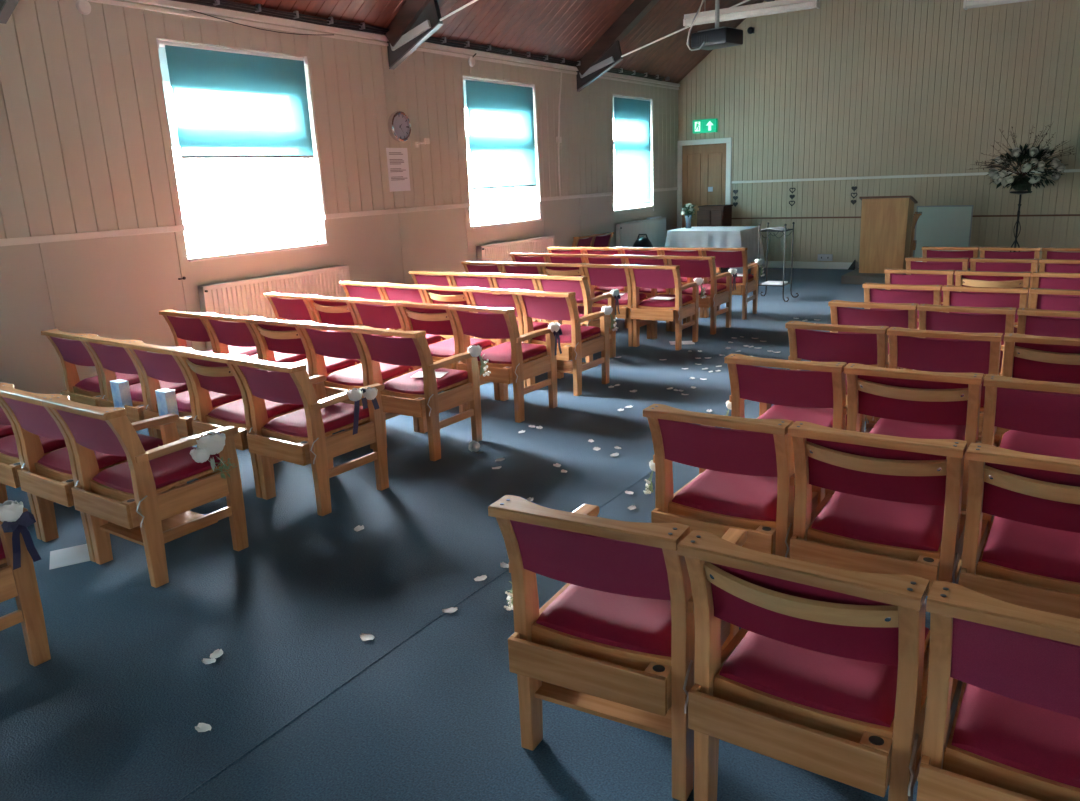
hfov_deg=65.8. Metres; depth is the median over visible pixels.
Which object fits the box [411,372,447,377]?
booklet
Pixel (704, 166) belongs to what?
door
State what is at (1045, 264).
chair
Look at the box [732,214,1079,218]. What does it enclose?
trim
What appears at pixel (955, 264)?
chair
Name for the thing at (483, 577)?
petal
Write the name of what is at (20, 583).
chair
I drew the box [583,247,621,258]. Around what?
chair
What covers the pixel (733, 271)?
posy
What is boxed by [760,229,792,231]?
shelf
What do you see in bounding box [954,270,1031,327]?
chair
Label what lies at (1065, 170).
trim
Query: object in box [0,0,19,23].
roof truss
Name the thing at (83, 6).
wall sensor
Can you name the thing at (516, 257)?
chair
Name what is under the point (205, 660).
petal
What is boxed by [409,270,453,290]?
chair
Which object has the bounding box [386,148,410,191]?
notice
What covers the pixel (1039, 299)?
chair
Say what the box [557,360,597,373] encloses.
shelf
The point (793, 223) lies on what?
iron stand
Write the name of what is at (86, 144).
wall
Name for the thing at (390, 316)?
chair
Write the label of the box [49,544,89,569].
paper sheet
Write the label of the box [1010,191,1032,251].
pedestal stand
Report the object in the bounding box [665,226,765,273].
tablecloth
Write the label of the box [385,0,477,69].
roof truss
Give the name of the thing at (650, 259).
chair
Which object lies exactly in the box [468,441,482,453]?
rose
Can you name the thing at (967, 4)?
strip light
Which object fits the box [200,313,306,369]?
chair
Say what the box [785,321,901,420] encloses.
chair
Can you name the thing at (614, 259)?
chair
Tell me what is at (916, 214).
chair
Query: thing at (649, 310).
chair
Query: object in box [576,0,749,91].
roof truss
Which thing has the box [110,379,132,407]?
tissue box
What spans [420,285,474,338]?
chair
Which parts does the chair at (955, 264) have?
leg, backrest, rail, leg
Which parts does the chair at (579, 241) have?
leg, rail, backrest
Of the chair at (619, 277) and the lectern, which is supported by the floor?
the chair at (619, 277)
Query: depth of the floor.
3.21 m
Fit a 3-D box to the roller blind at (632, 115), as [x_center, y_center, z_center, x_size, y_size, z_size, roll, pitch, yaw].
[1.490,-3.947,13.469,0.085,1.813,1.412,7,18,32]
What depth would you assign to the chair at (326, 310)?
6.63 m
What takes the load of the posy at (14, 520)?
attached to the chair at (20, 583)
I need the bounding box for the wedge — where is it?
[848,260,855,269]
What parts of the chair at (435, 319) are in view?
leg, rail, backrest, leg, seat, leg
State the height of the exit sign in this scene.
0.220 m
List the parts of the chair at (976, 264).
leg, backrest, rail, leg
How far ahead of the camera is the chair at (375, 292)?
7.54 m
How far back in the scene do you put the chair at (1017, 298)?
5.68 m
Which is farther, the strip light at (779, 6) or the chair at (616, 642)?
the strip light at (779, 6)
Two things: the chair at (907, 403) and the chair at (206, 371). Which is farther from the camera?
the chair at (206, 371)
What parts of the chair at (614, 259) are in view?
rail, backrest, seat, leg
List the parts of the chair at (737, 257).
leg, leg, rail, backrest, seat, leg, rail, armrest, leg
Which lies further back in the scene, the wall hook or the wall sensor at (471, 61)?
the wall sensor at (471, 61)
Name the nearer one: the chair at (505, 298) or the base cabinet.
the chair at (505, 298)
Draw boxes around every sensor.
[76,0,90,14]
[468,53,475,66]
[747,27,754,33]
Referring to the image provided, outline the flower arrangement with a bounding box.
[969,123,1074,192]
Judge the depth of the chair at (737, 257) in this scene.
9.43 m
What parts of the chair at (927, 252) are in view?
leg, backrest, rail, leg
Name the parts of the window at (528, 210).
sash, sill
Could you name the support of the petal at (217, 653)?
on the floor
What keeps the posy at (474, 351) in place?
attached to the chair at (407, 395)
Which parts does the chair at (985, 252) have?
leg, backrest, rail, leg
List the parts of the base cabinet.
door, door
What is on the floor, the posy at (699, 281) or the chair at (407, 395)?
the chair at (407, 395)
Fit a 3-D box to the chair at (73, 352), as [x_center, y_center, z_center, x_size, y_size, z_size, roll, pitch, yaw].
[-2.902,-0.107,5.700,0.515,0.811,0.590,8,18,35]
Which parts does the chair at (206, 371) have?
leg, rail, backrest, rail, leg, seat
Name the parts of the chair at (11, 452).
leg, backrest, rail, leg, seat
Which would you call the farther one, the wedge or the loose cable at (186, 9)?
the wedge
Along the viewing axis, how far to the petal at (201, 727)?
2.66 m
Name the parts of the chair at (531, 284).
leg, rail, backrest, leg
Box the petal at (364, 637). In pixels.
[360,633,374,640]
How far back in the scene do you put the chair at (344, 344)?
5.39 m
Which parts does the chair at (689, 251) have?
backrest, rail, seat, leg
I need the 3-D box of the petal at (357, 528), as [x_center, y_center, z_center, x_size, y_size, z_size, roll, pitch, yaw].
[-0.899,0.636,4.141,0.051,0.010,0.068,-1,15,7]
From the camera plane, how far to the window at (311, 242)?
7.66 m
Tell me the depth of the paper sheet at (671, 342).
8.34 m
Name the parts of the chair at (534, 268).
leg, rail, backrest, leg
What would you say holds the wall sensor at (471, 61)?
attached to the wall at (86, 144)
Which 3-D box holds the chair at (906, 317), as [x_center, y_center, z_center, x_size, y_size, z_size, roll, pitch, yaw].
[2.240,-0.282,5.537,0.536,0.811,0.596,7,18,33]
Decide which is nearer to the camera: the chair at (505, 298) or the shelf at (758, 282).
the chair at (505, 298)
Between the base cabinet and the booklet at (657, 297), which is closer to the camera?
the booklet at (657, 297)
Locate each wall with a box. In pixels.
[0,0,677,393]
[678,0,1079,264]
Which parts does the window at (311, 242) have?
sash, sill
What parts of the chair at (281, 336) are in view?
leg, rail, backrest, leg, seat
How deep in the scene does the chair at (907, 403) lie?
3.54 m
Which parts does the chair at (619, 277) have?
leg, rail, backrest, seat, leg, leg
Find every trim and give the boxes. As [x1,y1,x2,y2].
[0,187,677,245]
[87,0,679,89]
[731,169,1079,182]
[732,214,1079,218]
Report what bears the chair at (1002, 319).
on the floor
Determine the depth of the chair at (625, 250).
9.84 m
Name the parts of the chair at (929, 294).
leg, backrest, rail, leg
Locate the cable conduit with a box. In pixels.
[556,72,561,195]
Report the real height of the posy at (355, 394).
0.237 m
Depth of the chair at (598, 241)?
12.62 m
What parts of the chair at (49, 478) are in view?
leg, rail, backrest, rail, leg, seat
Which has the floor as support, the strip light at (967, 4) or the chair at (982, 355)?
the chair at (982, 355)
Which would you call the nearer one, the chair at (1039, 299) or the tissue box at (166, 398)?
the tissue box at (166, 398)
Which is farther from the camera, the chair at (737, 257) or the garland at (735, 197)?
the garland at (735, 197)
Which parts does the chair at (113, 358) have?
leg, rail, backrest, leg, seat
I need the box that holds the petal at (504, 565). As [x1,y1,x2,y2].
[500,562,508,567]
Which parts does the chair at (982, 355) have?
leg, backrest, rail, seat, leg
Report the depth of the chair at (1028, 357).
4.07 m
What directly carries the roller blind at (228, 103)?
attached to the window at (311, 242)
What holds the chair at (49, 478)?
on the floor
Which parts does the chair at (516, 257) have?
rail, backrest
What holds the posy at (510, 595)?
attached to the chair at (616, 642)
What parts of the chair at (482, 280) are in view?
leg, rail, backrest, leg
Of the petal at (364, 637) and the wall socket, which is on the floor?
the petal at (364, 637)
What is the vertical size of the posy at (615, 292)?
0.235 m
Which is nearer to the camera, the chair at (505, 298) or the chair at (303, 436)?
the chair at (303, 436)
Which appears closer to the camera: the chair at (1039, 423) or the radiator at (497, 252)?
the chair at (1039, 423)
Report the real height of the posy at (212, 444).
0.230 m
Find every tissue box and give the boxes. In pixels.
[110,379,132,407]
[155,388,178,415]
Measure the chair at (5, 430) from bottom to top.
0.811 m
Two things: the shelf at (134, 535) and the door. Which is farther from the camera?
the door
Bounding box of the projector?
[687,0,742,50]
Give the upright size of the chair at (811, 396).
0.811 m
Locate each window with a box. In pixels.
[158,47,328,261]
[463,81,541,228]
[613,98,653,211]
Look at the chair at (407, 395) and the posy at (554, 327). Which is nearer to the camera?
the chair at (407, 395)
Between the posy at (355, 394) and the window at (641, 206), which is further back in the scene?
the window at (641, 206)
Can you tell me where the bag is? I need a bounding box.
[631,234,653,250]
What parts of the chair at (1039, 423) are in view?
leg, leg, rail, backrest, seat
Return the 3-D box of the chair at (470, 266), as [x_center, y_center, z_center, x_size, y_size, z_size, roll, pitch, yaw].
[-0.466,-1.155,9.242,0.501,0.811,0.590,7,18,32]
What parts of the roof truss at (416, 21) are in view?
tie plate, tie rod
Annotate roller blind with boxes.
[156,38,324,209]
[463,77,540,194]
[613,95,653,210]
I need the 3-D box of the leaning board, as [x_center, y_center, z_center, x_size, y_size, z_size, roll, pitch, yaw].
[6.087,-2.496,12.624,0.770,0.885,0.400,7,18,32]
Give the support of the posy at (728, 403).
attached to the chair at (811, 396)
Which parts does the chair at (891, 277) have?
leg, backrest, rail, leg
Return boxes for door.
[677,137,731,228]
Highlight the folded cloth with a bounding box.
[758,227,786,230]
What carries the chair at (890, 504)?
on the floor
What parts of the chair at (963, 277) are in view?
leg, backrest, rail, leg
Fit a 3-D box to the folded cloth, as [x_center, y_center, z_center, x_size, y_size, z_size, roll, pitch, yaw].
[2.977,-2.196,10.656,0.300,0.035,0.260,7,18,32]
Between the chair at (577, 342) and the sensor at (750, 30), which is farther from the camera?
the sensor at (750, 30)
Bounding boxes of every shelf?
[99,510,217,545]
[535,681,671,737]
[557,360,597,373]
[758,282,790,285]
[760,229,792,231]
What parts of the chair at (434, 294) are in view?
leg, rail, backrest, leg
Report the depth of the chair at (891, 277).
6.74 m
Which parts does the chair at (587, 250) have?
rail, backrest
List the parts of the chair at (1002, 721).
leg, rail, rail, rail, backrest, seat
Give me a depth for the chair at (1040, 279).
6.23 m
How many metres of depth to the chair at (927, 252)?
8.42 m
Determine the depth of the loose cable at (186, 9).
7.27 m
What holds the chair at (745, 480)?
on the floor
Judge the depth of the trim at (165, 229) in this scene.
6.81 m
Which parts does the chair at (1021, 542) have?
leg, rail, leg, rail, rail, seat, backrest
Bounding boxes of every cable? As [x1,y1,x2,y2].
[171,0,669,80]
[186,9,333,34]
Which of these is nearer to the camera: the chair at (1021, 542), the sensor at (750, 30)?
the chair at (1021, 542)
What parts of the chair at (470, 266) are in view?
leg, rail, backrest, leg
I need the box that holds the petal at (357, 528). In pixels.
[354,525,363,530]
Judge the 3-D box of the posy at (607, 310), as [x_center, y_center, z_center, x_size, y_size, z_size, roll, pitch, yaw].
[0.555,-0.655,6.694,0.106,0.214,0.142,8,18,35]
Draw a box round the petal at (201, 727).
[195,723,210,731]
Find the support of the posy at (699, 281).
attached to the chair at (649, 310)
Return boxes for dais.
[841,265,1039,284]
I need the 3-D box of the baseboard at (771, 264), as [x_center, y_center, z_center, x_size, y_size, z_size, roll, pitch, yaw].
[6.418,-2.033,12.806,7.290,0.110,0.035,7,18,32]
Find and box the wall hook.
[415,138,429,147]
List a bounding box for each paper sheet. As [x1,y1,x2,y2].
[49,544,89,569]
[669,341,694,344]
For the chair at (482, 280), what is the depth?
7.91 m
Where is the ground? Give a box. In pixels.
[184,210,525,252]
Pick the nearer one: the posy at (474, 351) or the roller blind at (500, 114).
the posy at (474, 351)
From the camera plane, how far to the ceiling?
10.44 m
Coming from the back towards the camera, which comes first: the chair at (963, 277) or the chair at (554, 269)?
the chair at (554, 269)
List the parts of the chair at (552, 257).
rail, backrest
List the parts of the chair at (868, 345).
leg, backrest, rail, leg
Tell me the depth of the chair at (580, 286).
7.42 m
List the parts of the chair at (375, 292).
leg, rail, backrest, leg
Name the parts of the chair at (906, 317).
leg, backrest, rail, leg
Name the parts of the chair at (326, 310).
leg, rail, backrest, leg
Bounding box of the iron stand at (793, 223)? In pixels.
[758,222,798,301]
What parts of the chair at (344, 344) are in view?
leg, rail, backrest, rail, leg, seat, leg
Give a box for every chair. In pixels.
[0,382,66,539]
[0,384,170,561]
[0,424,13,438]
[0,507,50,666]
[41,329,139,406]
[41,395,248,587]
[80,334,187,438]
[123,340,241,446]
[159,309,256,355]
[172,347,303,497]
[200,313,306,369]
[227,355,388,515]
[246,317,360,376]
[264,292,339,331]
[297,321,419,448]
[304,295,392,359]
[339,280,386,328]
[348,298,445,361]
[353,326,481,460]
[378,282,426,330]
[396,301,499,412]
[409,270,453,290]
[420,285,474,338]
[448,272,495,293]
[448,304,557,422]
[461,261,502,277]
[465,287,547,387]
[488,495,746,800]
[489,273,541,321]
[499,262,542,278]
[510,253,548,266]
[515,289,609,395]
[534,275,615,362]
[539,263,603,305]
[545,253,596,286]
[547,247,584,257]
[572,235,595,246]
[582,263,650,346]
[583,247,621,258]
[583,254,627,327]
[591,232,613,250]
[620,247,661,258]
[623,255,686,330]
[627,264,698,349]
[643,404,824,557]
[660,247,710,317]
[666,255,731,334]
[677,530,929,800]
[701,247,757,319]
[724,354,864,454]
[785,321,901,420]
[788,421,966,595]
[828,300,918,369]
[844,363,983,504]
[862,283,942,342]
[884,268,954,321]
[887,327,1002,434]
[905,257,969,303]
[909,212,921,256]
[916,580,1079,800]
[917,304,1016,377]
[922,246,979,285]
[942,285,1028,350]
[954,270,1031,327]
[959,443,1079,618]
[970,258,1038,307]
[979,247,1040,271]
[981,374,1079,459]
[996,333,1079,436]
[1017,308,1079,345]
[1030,288,1079,318]
[1032,272,1079,296]
[1039,259,1079,278]
[1041,247,1079,264]
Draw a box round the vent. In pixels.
[697,34,707,43]
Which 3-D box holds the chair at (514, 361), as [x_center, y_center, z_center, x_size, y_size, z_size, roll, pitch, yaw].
[-0.246,-0.311,6.043,0.528,0.811,0.596,8,18,34]
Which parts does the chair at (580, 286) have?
leg, rail, backrest, seat, leg, rail, armrest, leg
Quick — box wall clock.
[388,111,410,141]
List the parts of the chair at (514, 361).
leg, rail, backrest, rail, leg, seat, leg, rail, armrest, rail, leg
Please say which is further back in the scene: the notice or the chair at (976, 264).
the notice
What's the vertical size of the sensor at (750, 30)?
0.110 m
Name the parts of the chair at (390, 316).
leg, rail, backrest, leg, seat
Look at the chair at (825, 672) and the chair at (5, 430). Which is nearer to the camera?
the chair at (825, 672)
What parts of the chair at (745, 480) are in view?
leg, rail, backrest, rail, rail, seat, leg, rail, leg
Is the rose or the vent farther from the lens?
the vent
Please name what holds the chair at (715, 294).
on the floor
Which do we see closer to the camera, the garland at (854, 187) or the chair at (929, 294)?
the chair at (929, 294)
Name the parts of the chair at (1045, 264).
leg, rail, backrest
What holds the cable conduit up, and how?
attached to the wall at (86, 144)
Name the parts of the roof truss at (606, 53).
tie plate, tie rod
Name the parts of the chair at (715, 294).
leg, leg, rail, backrest, seat, leg, rail, armrest, leg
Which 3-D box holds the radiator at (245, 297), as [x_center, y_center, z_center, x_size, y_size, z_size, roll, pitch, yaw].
[-2.395,-0.746,7.880,0.125,0.880,1.728,7,18,32]
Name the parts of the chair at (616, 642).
leg, rail, armrest, rail, backrest, rail, seat, leg, rail, leg, armrest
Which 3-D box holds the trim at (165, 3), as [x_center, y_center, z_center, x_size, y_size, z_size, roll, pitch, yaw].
[-2.838,-3.169,6.772,0.050,0.095,19.295,7,18,32]
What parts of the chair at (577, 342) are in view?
leg, rail, backrest, rail, leg, seat, leg, rail, armrest, leg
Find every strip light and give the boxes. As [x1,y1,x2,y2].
[683,0,819,26]
[963,0,1030,9]
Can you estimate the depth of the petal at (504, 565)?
3.69 m
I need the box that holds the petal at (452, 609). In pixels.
[442,607,457,612]
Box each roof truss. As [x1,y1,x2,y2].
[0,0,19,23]
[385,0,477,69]
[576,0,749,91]
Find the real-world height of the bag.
0.740 m
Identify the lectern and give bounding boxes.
[859,195,917,273]
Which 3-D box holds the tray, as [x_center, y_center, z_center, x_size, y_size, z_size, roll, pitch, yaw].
[3.044,-1.524,10.821,0.260,0.019,0.260,7,18,32]
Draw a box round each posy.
[0,500,40,569]
[190,431,235,478]
[346,387,378,434]
[467,345,490,376]
[504,581,512,609]
[548,322,561,354]
[601,306,618,330]
[610,289,619,314]
[643,460,654,493]
[694,278,705,298]
[723,400,730,427]
[729,268,736,290]
[755,259,764,276]
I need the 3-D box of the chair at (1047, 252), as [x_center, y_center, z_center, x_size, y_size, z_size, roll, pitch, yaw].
[5.179,-1.103,8.151,0.521,0.811,0.590,8,18,33]
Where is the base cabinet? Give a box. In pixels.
[697,205,732,269]
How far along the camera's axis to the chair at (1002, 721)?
1.74 m
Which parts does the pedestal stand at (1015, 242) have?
dish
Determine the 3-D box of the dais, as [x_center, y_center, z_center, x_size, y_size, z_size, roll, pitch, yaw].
[6.885,-1.689,11.422,4.910,0.120,1.835,7,18,32]
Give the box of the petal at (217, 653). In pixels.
[210,649,222,658]
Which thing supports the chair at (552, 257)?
on the floor
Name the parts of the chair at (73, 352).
leg, rail, backrest, rail, leg, seat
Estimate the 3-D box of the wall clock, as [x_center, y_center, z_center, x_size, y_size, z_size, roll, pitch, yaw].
[-1.492,-2.916,8.885,0.068,0.316,0.316,7,18,32]
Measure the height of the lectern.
1.088 m
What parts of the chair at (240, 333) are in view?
leg, rail, backrest, leg, seat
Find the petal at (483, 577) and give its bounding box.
[474,575,486,580]
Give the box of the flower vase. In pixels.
[680,203,695,227]
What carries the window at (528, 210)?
in the wall at (86, 144)
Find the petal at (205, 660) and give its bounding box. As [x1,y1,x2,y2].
[202,658,215,663]
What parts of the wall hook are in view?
arm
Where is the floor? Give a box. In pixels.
[0,267,929,800]
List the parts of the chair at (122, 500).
leg, rail, backrest, rail, leg, armrest, seat, leg, armrest, rail, rail, leg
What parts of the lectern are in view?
panel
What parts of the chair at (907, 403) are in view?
leg, leg, backrest, rail, seat, leg, leg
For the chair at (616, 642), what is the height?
0.811 m
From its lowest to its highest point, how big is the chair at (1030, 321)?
0.811 m
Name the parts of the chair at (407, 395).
leg, rail, backrest, rail, leg, seat, leg, rail, rail, armrest, leg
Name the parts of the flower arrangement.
flower, flower, flower, flower, flower, flower, flower, flower, flower, flower, flower, flower, flower, flower, flower, flower, flower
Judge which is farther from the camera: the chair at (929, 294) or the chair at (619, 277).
the chair at (619, 277)
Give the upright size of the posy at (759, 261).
0.214 m
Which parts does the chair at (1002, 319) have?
leg, backrest, rail, seat, leg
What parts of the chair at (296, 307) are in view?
leg, rail, backrest, leg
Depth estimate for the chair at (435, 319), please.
6.10 m
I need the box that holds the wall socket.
[817,254,832,260]
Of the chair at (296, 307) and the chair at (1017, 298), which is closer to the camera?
the chair at (1017, 298)
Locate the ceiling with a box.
[210,0,763,83]
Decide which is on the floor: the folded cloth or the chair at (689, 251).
the chair at (689, 251)
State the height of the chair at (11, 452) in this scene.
0.811 m
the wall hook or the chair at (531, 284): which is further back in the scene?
the wall hook
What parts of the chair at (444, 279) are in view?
leg, rail, backrest, leg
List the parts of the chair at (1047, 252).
leg, rail, backrest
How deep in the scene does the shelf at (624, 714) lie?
2.38 m
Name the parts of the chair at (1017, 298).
leg, backrest, rail, leg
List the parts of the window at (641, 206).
sill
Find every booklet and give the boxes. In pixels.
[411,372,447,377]
[650,296,674,299]
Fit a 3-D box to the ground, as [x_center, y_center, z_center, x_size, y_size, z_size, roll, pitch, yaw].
[4.192,0.586,6.659,120.000,0.200,95.000,7,18,32]
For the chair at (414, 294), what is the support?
on the floor
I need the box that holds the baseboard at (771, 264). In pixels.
[748,261,858,268]
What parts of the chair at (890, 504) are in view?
leg, rail, leg, rail, backrest, rail, seat, leg, rail, leg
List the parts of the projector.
mount plate, casing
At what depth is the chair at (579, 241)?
12.15 m
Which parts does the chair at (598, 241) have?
backrest, rail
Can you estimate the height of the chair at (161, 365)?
0.811 m
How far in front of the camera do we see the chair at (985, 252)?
8.13 m
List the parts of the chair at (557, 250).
rail, backrest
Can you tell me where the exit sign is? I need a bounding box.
[693,119,716,133]
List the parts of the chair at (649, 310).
leg, rail, leg, backrest, seat, leg, rail, armrest, leg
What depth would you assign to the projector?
8.62 m
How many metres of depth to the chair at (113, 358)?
5.18 m
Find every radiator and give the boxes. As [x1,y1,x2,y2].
[197,265,349,350]
[477,236,554,265]
[616,217,665,250]
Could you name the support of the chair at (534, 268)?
on the floor
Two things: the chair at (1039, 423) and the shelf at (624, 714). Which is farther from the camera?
the chair at (1039, 423)
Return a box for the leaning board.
[913,205,972,261]
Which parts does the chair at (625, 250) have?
rail, backrest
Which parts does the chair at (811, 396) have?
leg, leg, backrest, rail, seat, leg, leg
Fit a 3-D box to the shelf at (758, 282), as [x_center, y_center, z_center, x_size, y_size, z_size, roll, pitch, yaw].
[3.045,-1.512,10.824,0.344,0.012,0.344,7,18,32]
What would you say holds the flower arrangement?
on the pedestal stand at (1015, 242)
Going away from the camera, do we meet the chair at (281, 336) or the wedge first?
the chair at (281, 336)
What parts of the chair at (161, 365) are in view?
leg, rail, backrest, leg, seat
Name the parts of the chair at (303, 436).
leg, rail, backrest, rail, leg, seat, armrest, leg, rail, armrest, rail, leg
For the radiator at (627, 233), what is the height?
0.910 m
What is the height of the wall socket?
0.102 m
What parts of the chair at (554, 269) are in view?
leg, rail, backrest, leg, seat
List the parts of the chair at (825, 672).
leg, rail, rail, rail, backrest, seat, leg, rail, leg, rail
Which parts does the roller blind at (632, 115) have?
pull chain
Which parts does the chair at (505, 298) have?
leg, rail, backrest, leg, seat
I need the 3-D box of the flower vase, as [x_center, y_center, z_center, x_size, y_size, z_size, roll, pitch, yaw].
[2.438,-3.030,13.686,0.256,0.402,0.279,7,18,32]
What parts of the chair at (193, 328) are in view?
leg, rail, backrest, leg, seat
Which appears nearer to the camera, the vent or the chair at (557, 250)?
the vent
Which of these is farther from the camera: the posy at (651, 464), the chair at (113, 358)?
the chair at (113, 358)
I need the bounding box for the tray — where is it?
[762,281,787,284]
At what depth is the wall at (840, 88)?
12.78 m
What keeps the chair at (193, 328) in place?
on the floor
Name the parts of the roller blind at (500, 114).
pull chain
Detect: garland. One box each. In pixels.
[733,190,737,206]
[789,186,795,205]
[851,184,856,204]
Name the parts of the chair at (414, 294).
leg, rail, backrest, leg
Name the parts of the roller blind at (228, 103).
pull chain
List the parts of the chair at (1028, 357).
leg, rail, backrest, seat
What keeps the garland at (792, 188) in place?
attached to the wall at (840, 88)
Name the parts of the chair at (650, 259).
rail, backrest, seat, leg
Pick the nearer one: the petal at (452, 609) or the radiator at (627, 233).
the petal at (452, 609)

